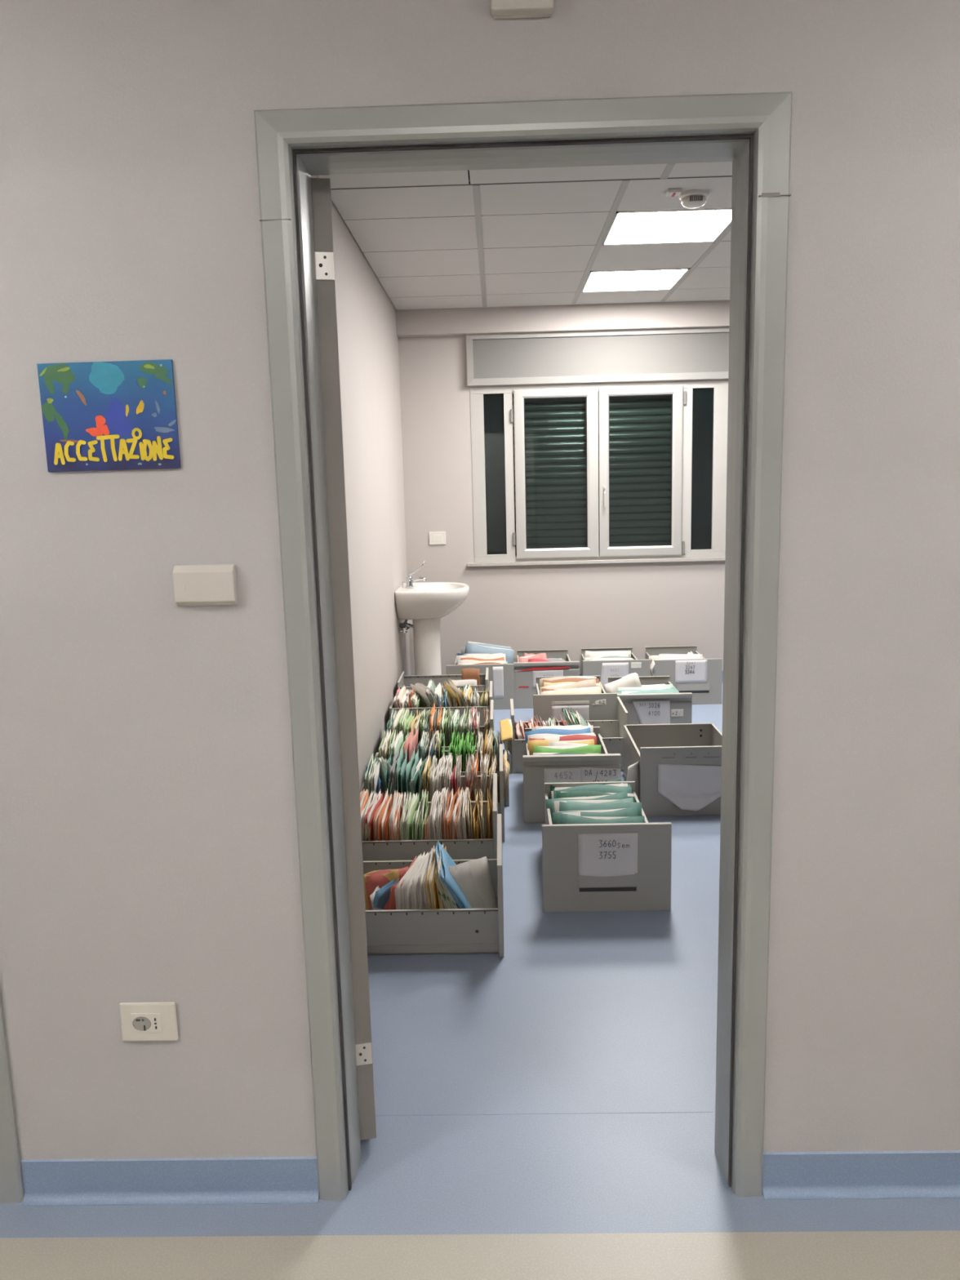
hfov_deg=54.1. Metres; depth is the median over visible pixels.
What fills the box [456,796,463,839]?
folder
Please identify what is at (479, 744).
folder
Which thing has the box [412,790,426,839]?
folder
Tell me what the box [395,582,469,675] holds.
washbasin
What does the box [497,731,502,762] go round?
folder
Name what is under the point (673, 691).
folder
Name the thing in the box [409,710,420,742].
folder
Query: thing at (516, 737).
folder
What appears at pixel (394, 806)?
folder
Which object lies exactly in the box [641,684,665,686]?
folder
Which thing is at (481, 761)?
folder
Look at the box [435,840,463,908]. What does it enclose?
folder
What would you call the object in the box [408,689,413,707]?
folder
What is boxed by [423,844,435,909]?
folder
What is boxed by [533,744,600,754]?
folder
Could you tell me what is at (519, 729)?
folder
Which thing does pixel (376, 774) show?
folder
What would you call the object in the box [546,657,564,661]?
folder
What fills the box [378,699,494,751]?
drawer
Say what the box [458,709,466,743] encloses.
folder
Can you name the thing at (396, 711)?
folder
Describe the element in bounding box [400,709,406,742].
folder
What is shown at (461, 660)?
folder
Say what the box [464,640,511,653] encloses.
folder
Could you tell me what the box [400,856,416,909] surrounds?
folder
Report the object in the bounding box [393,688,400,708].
folder
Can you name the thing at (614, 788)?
folder
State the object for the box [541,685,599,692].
folder
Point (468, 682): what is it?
folder
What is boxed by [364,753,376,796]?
folder
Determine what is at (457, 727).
folder
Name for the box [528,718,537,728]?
folder
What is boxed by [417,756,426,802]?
folder
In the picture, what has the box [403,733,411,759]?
folder
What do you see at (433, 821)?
folder
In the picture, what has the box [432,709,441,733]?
folder
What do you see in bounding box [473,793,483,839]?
folder
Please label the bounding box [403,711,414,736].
folder
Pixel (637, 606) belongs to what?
wall
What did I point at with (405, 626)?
drain pipe
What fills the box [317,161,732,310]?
ceiling
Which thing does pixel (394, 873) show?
folder
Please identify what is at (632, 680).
folder
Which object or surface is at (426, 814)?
folder
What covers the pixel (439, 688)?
folder
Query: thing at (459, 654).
folder
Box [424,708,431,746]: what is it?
folder
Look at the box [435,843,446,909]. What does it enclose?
folder
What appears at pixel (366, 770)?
folder
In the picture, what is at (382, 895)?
folder
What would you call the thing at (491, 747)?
folder
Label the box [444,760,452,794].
folder
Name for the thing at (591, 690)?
folder
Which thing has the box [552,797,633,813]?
folder
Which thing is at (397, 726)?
folder
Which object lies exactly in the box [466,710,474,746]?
folder
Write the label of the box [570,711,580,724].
folder
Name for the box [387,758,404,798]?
folder
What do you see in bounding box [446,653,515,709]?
drawer
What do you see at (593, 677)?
folder
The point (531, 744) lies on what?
folder
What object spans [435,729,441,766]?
folder
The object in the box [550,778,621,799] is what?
folder
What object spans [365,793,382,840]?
folder
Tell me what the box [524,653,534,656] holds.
folder
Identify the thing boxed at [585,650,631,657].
folder
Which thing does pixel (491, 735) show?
folder
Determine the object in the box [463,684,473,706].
folder
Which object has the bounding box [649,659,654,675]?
paper curl
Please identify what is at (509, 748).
folder
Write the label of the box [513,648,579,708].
drawer
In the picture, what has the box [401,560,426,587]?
tap
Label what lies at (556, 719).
folder
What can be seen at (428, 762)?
folder
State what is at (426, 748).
folder
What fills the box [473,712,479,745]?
folder
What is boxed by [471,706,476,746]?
folder
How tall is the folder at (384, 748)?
0.291 m
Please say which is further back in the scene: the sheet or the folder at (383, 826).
the sheet
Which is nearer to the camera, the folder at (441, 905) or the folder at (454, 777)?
the folder at (441, 905)
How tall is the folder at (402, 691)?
0.308 m
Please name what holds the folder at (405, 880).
in the drawer at (442, 931)
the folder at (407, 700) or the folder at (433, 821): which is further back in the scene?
the folder at (407, 700)
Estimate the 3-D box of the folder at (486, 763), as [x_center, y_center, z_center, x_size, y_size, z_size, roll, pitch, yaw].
[0.019,0.673,4.132,0.045,0.288,0.319,-1,10,3]
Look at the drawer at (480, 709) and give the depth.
5.30 m
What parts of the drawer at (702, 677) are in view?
panel, panel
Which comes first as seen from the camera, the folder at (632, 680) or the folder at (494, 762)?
the folder at (494, 762)
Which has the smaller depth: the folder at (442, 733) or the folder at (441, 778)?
the folder at (441, 778)
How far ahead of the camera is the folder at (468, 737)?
4.58 m
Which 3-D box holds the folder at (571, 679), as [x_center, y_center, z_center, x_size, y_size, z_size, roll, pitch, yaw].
[0.554,0.384,5.729,0.343,0.308,0.123,-1,10,3]
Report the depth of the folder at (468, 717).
4.90 m
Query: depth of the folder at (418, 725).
4.95 m
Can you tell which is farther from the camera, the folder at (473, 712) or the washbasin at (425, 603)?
the washbasin at (425, 603)
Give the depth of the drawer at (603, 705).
5.28 m
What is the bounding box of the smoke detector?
[678,189,709,208]
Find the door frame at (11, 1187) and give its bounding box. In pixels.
[0,985,24,1203]
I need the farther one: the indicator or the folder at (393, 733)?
the folder at (393, 733)
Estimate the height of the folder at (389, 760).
0.288 m
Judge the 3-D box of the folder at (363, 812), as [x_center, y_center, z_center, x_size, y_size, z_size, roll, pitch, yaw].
[-0.442,0.770,3.699,0.030,0.271,0.359,-1,10,0]
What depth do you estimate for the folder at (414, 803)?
3.62 m
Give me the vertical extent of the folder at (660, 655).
0.308 m
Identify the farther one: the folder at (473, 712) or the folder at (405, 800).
the folder at (473, 712)
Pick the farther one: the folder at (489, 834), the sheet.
the sheet
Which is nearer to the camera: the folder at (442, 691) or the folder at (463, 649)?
the folder at (442, 691)
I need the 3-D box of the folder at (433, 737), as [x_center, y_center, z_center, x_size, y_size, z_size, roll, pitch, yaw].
[-0.242,0.609,4.572,0.074,0.289,0.317,-1,10,2]
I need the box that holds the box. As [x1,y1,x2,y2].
[466,326,728,386]
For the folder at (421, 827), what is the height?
0.267 m
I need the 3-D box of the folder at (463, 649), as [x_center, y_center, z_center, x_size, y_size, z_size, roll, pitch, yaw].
[0.026,0.215,6.733,0.333,0.338,0.108,-1,10,1]
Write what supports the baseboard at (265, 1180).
attached to the wall at (149, 852)
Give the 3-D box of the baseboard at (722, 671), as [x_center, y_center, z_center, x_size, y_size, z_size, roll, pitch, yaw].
[1.304,0.282,6.891,3.624,0.093,0.022,-1,10,1]
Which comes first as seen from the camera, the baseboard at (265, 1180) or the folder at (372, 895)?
the baseboard at (265, 1180)
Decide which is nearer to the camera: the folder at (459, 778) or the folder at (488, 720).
the folder at (459, 778)
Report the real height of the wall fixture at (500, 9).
0.101 m
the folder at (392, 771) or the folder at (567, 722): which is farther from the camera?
the folder at (567, 722)
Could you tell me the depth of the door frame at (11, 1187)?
1.99 m
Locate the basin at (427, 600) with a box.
[395,582,469,619]
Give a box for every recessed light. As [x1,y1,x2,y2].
[581,267,690,292]
[601,207,731,245]
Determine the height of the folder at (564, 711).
0.273 m
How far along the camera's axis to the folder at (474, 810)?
3.65 m
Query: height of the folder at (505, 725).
0.019 m
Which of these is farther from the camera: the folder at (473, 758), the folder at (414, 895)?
the folder at (473, 758)
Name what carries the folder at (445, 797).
in the drawer at (457, 849)
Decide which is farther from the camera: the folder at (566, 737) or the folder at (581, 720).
the folder at (581, 720)
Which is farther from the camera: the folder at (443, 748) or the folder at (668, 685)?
the folder at (668, 685)
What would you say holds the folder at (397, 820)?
in the drawer at (457, 849)
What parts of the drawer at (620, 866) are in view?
panel, panel, panel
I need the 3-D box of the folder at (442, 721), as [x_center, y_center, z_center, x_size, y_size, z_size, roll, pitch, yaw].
[-0.188,0.534,5.004,0.031,0.283,0.338,-2,10,3]
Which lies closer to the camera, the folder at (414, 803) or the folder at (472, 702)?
the folder at (414, 803)
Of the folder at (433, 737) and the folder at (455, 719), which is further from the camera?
the folder at (455, 719)
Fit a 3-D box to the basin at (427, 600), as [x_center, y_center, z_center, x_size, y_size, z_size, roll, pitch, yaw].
[-0.301,-0.248,6.213,0.466,0.213,0.567,-1,10,1]
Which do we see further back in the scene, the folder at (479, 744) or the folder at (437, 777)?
the folder at (479, 744)
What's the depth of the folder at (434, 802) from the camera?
3.59 m
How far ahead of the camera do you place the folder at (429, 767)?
4.05 m
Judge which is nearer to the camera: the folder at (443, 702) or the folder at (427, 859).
the folder at (427, 859)
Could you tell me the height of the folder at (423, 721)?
0.283 m
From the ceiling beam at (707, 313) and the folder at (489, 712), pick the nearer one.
the folder at (489, 712)
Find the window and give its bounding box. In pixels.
[466,380,728,566]
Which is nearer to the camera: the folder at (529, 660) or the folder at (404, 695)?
the folder at (404, 695)
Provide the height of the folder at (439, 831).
0.270 m
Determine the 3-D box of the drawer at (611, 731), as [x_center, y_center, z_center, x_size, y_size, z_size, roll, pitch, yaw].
[0.467,0.503,5.039,0.600,0.312,0.376,-1,10,1]
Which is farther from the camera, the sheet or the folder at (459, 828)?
the sheet
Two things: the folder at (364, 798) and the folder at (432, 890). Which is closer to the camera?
the folder at (432, 890)
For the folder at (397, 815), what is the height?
0.265 m
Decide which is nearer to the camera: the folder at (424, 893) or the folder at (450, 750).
the folder at (424, 893)
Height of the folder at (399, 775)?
0.279 m
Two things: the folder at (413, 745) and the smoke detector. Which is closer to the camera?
the smoke detector
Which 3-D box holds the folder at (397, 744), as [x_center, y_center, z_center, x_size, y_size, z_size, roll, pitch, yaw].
[-0.395,0.611,4.577,0.029,0.284,0.314,-1,10,5]
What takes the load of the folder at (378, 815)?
in the drawer at (457, 849)
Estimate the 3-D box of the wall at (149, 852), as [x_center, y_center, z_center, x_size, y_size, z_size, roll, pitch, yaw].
[0.093,-0.196,1.831,8.400,2.768,0.115,-1,10,1]
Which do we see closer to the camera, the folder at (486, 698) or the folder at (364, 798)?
the folder at (364, 798)
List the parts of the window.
sash, sill, handle, sash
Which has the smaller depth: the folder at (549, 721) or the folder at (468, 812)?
the folder at (468, 812)
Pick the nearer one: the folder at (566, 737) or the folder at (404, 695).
the folder at (566, 737)
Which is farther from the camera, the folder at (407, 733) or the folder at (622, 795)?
the folder at (407, 733)
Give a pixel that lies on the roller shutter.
(551, 503)
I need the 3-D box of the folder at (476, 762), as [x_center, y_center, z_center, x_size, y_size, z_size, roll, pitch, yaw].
[-0.020,0.671,4.145,0.031,0.294,0.332,-1,10,2]
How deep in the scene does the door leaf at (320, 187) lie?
1.96 m
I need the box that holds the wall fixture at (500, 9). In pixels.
[490,0,553,18]
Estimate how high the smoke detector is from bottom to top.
0.052 m
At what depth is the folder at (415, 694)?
5.36 m
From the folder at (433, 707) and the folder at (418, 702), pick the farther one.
the folder at (418, 702)
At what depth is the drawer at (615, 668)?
6.24 m
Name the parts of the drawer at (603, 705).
panel, panel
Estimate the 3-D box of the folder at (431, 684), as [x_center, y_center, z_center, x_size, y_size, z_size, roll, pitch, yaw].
[-0.230,0.424,5.501,0.155,0.341,0.320,-1,10,0]
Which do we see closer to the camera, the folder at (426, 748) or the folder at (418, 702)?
the folder at (426, 748)
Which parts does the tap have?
lever, spout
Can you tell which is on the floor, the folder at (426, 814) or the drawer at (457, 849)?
the drawer at (457, 849)
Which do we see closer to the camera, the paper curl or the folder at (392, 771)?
the folder at (392, 771)
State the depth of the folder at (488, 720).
4.87 m
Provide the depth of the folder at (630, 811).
3.57 m
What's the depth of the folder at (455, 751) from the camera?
4.47 m
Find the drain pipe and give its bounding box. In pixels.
[399,619,413,632]
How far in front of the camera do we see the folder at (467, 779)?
4.04 m
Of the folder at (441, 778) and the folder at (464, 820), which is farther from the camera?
the folder at (441, 778)
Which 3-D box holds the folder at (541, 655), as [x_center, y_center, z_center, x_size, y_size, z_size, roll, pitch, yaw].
[0.380,0.253,6.519,0.229,0.332,0.102,-1,10,2]
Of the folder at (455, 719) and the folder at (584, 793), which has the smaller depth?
the folder at (584, 793)
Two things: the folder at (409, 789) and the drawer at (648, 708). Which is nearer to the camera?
the folder at (409, 789)
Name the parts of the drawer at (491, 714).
panel, panel, panel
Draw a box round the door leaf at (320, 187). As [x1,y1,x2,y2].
[311,177,376,1140]
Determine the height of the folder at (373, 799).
0.256 m
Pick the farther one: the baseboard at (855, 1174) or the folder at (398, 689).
the folder at (398, 689)
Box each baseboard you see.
[20,1156,319,1205]
[579,671,723,684]
[762,1150,959,1199]
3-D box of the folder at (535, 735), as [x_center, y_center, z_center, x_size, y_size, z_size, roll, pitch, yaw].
[0.402,0.599,4.555,0.336,0.286,0.125,-1,10,1]
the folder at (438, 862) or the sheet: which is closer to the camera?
the folder at (438, 862)
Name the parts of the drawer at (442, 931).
panel, panel, panel, panel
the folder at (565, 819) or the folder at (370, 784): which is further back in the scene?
the folder at (370, 784)
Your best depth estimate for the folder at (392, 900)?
3.11 m
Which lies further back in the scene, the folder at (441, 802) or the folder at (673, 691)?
the folder at (673, 691)
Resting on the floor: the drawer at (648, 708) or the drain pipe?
the drawer at (648, 708)
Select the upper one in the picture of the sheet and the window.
the window
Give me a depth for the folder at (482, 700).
5.46 m
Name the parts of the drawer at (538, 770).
panel, panel, panel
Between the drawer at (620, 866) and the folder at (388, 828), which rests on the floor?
the drawer at (620, 866)
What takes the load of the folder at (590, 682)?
in the drawer at (603, 705)
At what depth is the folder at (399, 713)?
4.96 m
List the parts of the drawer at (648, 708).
panel, panel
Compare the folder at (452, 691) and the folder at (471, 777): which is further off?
the folder at (452, 691)
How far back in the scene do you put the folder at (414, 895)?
3.09 m
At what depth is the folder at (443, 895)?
3.07 m
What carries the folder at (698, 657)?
in the drawer at (702, 677)
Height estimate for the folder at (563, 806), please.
0.272 m
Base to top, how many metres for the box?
0.343 m
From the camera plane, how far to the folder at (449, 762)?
4.05 m
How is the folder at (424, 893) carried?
in the drawer at (442, 931)
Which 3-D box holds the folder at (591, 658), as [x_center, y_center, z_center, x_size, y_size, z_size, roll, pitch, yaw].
[0.897,0.261,6.449,0.302,0.300,0.084,-1,10,1]
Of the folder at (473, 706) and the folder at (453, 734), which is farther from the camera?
the folder at (473, 706)
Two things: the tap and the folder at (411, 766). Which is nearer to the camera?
the folder at (411, 766)
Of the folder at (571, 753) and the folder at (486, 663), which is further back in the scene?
the folder at (486, 663)
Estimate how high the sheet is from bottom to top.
0.252 m
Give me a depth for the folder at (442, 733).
4.59 m
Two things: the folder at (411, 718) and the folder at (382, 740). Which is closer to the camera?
the folder at (382, 740)
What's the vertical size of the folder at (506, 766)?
0.305 m
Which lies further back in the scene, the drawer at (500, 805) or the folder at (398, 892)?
the drawer at (500, 805)
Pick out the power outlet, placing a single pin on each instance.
(140, 1021)
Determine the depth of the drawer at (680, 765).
4.19 m
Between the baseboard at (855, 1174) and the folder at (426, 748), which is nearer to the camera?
the baseboard at (855, 1174)
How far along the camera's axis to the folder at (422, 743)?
4.47 m
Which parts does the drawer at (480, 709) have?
panel, panel, panel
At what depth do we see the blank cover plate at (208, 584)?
1.78 m
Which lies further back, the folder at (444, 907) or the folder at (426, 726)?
the folder at (426, 726)
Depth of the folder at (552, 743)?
4.42 m
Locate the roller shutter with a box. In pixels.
[512,393,671,552]
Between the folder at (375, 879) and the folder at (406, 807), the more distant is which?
the folder at (406, 807)
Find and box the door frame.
[253,91,792,1200]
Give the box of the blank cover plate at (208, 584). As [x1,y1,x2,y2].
[172,564,237,605]
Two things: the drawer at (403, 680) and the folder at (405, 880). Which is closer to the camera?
the folder at (405, 880)
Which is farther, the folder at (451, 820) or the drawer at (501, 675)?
the drawer at (501, 675)
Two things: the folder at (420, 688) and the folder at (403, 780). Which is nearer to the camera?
the folder at (403, 780)
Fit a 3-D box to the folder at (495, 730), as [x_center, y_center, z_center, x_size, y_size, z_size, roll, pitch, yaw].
[0.080,0.608,4.553,0.044,0.279,0.300,-1,10,1]
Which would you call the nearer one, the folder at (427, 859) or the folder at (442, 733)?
the folder at (427, 859)
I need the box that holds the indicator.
[665,188,682,196]
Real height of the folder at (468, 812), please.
0.275 m
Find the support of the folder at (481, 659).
in the drawer at (501, 675)
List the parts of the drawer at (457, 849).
panel, panel, panel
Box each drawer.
[360,743,504,842]
[362,773,497,861]
[363,813,504,957]
[373,740,509,806]
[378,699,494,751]
[388,680,493,726]
[397,667,488,693]
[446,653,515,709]
[510,696,628,773]
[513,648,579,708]
[522,726,621,822]
[533,675,618,721]
[542,781,671,911]
[581,647,651,693]
[608,675,693,724]
[622,723,722,816]
[645,645,722,704]
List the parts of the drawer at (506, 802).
panel, panel, panel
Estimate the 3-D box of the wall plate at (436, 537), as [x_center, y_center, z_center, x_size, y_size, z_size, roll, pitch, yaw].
[-0.306,-0.731,6.755,0.120,0.092,0.011,-1,10,1]
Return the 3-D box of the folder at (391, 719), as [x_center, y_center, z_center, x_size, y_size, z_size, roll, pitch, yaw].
[-0.465,0.543,5.015,0.040,0.276,0.344,-2,10,-1]
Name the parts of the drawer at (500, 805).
panel, panel, panel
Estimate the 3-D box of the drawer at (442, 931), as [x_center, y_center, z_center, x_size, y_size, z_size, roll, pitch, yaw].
[-0.236,0.828,3.208,0.627,0.312,0.465,-1,10,1]
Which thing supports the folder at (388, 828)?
in the drawer at (457, 849)
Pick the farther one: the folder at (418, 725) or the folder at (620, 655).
the folder at (620, 655)
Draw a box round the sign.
[36,359,181,471]
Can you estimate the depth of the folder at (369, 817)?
3.59 m
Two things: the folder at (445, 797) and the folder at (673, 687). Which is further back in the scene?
the folder at (673, 687)
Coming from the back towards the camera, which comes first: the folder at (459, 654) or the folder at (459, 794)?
the folder at (459, 654)
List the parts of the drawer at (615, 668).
panel, panel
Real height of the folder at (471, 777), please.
0.272 m
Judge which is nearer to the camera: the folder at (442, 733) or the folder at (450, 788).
the folder at (450, 788)
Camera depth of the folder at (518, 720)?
4.97 m
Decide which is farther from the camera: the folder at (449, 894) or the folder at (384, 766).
the folder at (384, 766)
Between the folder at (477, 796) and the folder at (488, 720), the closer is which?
the folder at (477, 796)
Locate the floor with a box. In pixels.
[0,684,959,1279]
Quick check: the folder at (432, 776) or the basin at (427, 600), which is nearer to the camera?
the folder at (432, 776)
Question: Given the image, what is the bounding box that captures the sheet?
[626,760,639,798]
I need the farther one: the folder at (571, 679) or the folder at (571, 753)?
the folder at (571, 679)
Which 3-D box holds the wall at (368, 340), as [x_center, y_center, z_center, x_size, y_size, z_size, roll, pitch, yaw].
[-0.633,-0.618,4.462,0.100,2.768,5.184,-1,10,1]
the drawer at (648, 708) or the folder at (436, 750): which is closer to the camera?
the folder at (436, 750)
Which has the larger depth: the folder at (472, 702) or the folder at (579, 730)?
the folder at (472, 702)
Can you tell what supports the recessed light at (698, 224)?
in the ceiling
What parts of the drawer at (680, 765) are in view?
panel, panel, panel, panel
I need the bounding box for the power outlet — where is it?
[119,1001,177,1041]
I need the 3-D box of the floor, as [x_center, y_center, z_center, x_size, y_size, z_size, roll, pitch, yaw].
[0.146,1.029,3.042,8.400,0.050,8.500,-1,10,1]
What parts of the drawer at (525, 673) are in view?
panel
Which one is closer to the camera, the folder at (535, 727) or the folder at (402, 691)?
the folder at (535, 727)
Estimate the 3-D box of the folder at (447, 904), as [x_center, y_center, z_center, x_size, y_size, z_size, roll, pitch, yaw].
[-0.111,0.862,3.210,0.075,0.227,0.271,-2,10,-1]
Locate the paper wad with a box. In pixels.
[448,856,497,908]
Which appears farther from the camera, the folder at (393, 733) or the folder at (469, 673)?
the folder at (469, 673)
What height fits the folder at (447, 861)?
0.251 m
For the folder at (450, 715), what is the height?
0.269 m
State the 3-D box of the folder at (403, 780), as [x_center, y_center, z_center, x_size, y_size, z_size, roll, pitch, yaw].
[-0.339,0.667,4.148,0.032,0.318,0.340,-1,10,1]
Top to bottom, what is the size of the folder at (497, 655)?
0.330 m
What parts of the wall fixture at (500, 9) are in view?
plate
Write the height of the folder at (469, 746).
0.284 m
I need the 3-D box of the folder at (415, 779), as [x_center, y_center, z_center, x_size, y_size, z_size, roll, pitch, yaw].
[-0.270,0.688,4.143,0.026,0.271,0.328,-1,10,4]
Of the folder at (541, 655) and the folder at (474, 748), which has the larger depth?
the folder at (541, 655)
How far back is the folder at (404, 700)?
5.39 m
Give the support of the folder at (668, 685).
in the drawer at (648, 708)
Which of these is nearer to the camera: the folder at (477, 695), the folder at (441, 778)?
the folder at (441, 778)
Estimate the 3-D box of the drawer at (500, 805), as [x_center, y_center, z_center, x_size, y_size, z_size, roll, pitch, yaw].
[-0.214,0.671,4.143,0.637,0.312,0.410,-1,10,1]
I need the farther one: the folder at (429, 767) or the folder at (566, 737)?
the folder at (566, 737)
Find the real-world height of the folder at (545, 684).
0.302 m
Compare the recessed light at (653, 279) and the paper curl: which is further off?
the paper curl
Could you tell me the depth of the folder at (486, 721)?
4.89 m
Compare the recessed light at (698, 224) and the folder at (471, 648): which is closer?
the recessed light at (698, 224)
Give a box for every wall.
[0,0,959,1159]
[311,175,410,790]
[398,335,728,675]
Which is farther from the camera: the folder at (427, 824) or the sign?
the folder at (427, 824)
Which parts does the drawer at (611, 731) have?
panel, panel, panel, panel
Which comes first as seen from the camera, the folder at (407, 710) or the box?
the folder at (407, 710)
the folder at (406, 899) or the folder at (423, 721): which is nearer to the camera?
the folder at (406, 899)
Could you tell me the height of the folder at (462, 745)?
0.280 m
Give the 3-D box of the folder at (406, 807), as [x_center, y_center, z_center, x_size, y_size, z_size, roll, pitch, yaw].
[-0.281,0.772,3.704,0.022,0.250,0.379,-1,10,2]
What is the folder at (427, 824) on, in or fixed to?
in the drawer at (457, 849)
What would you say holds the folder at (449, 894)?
in the drawer at (442, 931)
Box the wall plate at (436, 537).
[428,531,445,544]
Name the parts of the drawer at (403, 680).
panel, panel, panel, panel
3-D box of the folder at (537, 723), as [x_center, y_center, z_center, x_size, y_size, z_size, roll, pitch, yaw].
[0.346,0.541,5.051,0.101,0.231,0.298,-1,10,0]
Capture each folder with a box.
[360,788,368,811]
[360,791,373,840]
[362,791,377,840]
[363,869,399,910]
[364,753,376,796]
[364,760,374,794]
[364,764,380,795]
[364,789,383,840]
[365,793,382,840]
[365,866,408,910]
[369,886,383,910]
[370,758,382,795]
[371,878,399,910]
[373,789,387,840]
[377,756,396,798]
[378,729,387,758]
[378,793,393,840]
[379,728,391,760]
[384,734,395,759]
[385,753,394,790]
[386,708,394,733]
[386,794,399,840]
[387,711,396,734]
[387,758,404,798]
[388,710,395,733]
[388,728,397,762]
[388,791,399,840]
[388,881,399,909]
[389,730,403,764]
[389,749,401,796]
[390,790,399,839]
[391,708,404,733]
[391,771,401,795]
[391,791,403,840]
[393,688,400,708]
[393,712,404,734]
[394,853,422,909]
[395,684,405,708]
[395,748,407,798]
[396,686,399,706]
[398,707,408,733]
[399,688,409,707]
[399,689,409,707]
[399,791,413,839]
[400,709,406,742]
[400,731,413,758]
[400,791,408,839]
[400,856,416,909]
[401,852,427,909]
[402,859,416,884]
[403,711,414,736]
[403,728,418,764]
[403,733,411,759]
[404,793,419,839]
[405,690,411,707]
[405,748,418,798]
[406,757,419,796]
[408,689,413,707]
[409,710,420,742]
[409,758,422,798]
[409,852,428,909]
[410,682,438,707]
[410,690,417,707]
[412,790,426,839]
[413,693,421,707]
[413,711,422,743]
[417,730,428,761]
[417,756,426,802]
[417,850,431,909]
[419,789,428,839]
[420,708,427,739]
[420,730,429,760]
[421,792,428,839]
[421,847,432,909]
[422,754,431,801]
[423,755,435,794]
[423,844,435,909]
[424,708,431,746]
[424,793,435,839]
[425,680,438,707]
[425,852,439,909]
[427,728,436,759]
[428,707,435,745]
[428,789,441,839]
[429,755,436,801]
[430,702,441,735]
[431,733,441,763]
[431,733,443,759]
[431,791,439,839]
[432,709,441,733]
[432,753,446,795]
[434,683,450,706]
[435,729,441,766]
[435,787,448,839]
[435,788,445,839]
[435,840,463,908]
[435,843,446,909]
[435,849,454,908]
[435,876,450,908]
[436,841,471,908]
[437,755,447,793]
[438,689,447,706]
[438,691,446,706]
[438,733,444,759]
[438,852,457,908]
[438,888,447,908]
[439,706,449,746]
[439,890,459,908]
[441,790,449,839]
[443,752,453,791]
[444,679,466,706]
[444,707,452,746]
[444,757,452,796]
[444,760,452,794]
[444,788,457,839]
[448,737,457,767]
[448,786,462,839]
[449,679,476,685]
[449,715,455,742]
[450,709,459,746]
[451,756,461,796]
[452,729,458,769]
[452,733,460,772]
[453,687,461,706]
[454,789,463,839]
[455,712,460,741]
[456,653,505,664]
[456,755,461,792]
[456,794,462,838]
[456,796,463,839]
[457,653,477,655]
[457,659,506,663]
[457,662,502,664]
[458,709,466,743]
[458,732,467,771]
[460,657,504,661]
[461,646,465,653]
[461,667,479,685]
[461,684,468,705]
[461,707,470,742]
[461,786,469,839]
[462,731,474,771]
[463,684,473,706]
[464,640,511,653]
[464,758,473,795]
[465,643,514,663]
[465,753,471,791]
[465,758,471,799]
[465,786,473,839]
[466,708,472,734]
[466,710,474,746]
[466,729,473,758]
[469,690,475,706]
[469,706,476,742]
[470,734,476,757]
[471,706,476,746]
[471,751,478,800]
[471,754,477,800]
[472,792,479,839]
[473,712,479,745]
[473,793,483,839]
[474,688,479,706]
[475,789,484,839]
[476,730,483,771]
[480,688,486,706]
[480,754,489,800]
[480,755,485,800]
[482,729,491,764]
[483,707,489,746]
[484,686,489,706]
[484,708,488,735]
[485,728,493,770]
[486,730,493,771]
[486,787,493,839]
[487,710,493,737]
[488,755,497,800]
[488,759,497,798]
[489,789,493,832]
[492,732,499,771]
[493,729,499,769]
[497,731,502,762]
[497,749,510,802]
[498,734,511,755]
[499,718,513,741]
[507,729,519,747]
[514,720,524,738]
[516,719,525,739]
[518,653,546,662]
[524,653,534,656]
[524,725,591,748]
[527,733,595,740]
[527,738,594,755]
[528,658,548,662]
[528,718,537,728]
[528,734,596,744]
[531,751,599,755]
[533,715,544,726]
[533,724,593,733]
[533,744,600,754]
[539,675,596,687]
[539,679,596,693]
[540,686,601,694]
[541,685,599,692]
[542,677,599,686]
[543,681,601,690]
[545,791,627,824]
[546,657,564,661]
[547,716,556,725]
[549,741,587,746]
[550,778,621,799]
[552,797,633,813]
[552,805,638,824]
[553,782,631,798]
[554,715,565,725]
[556,790,635,802]
[559,801,641,816]
[560,813,644,824]
[563,706,578,724]
[564,711,573,725]
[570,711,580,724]
[575,712,587,726]
[583,654,630,660]
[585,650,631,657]
[589,657,633,660]
[604,672,641,693]
[615,686,675,693]
[617,684,672,690]
[617,688,679,693]
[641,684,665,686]
[648,656,657,659]
[657,653,702,658]
[657,656,702,659]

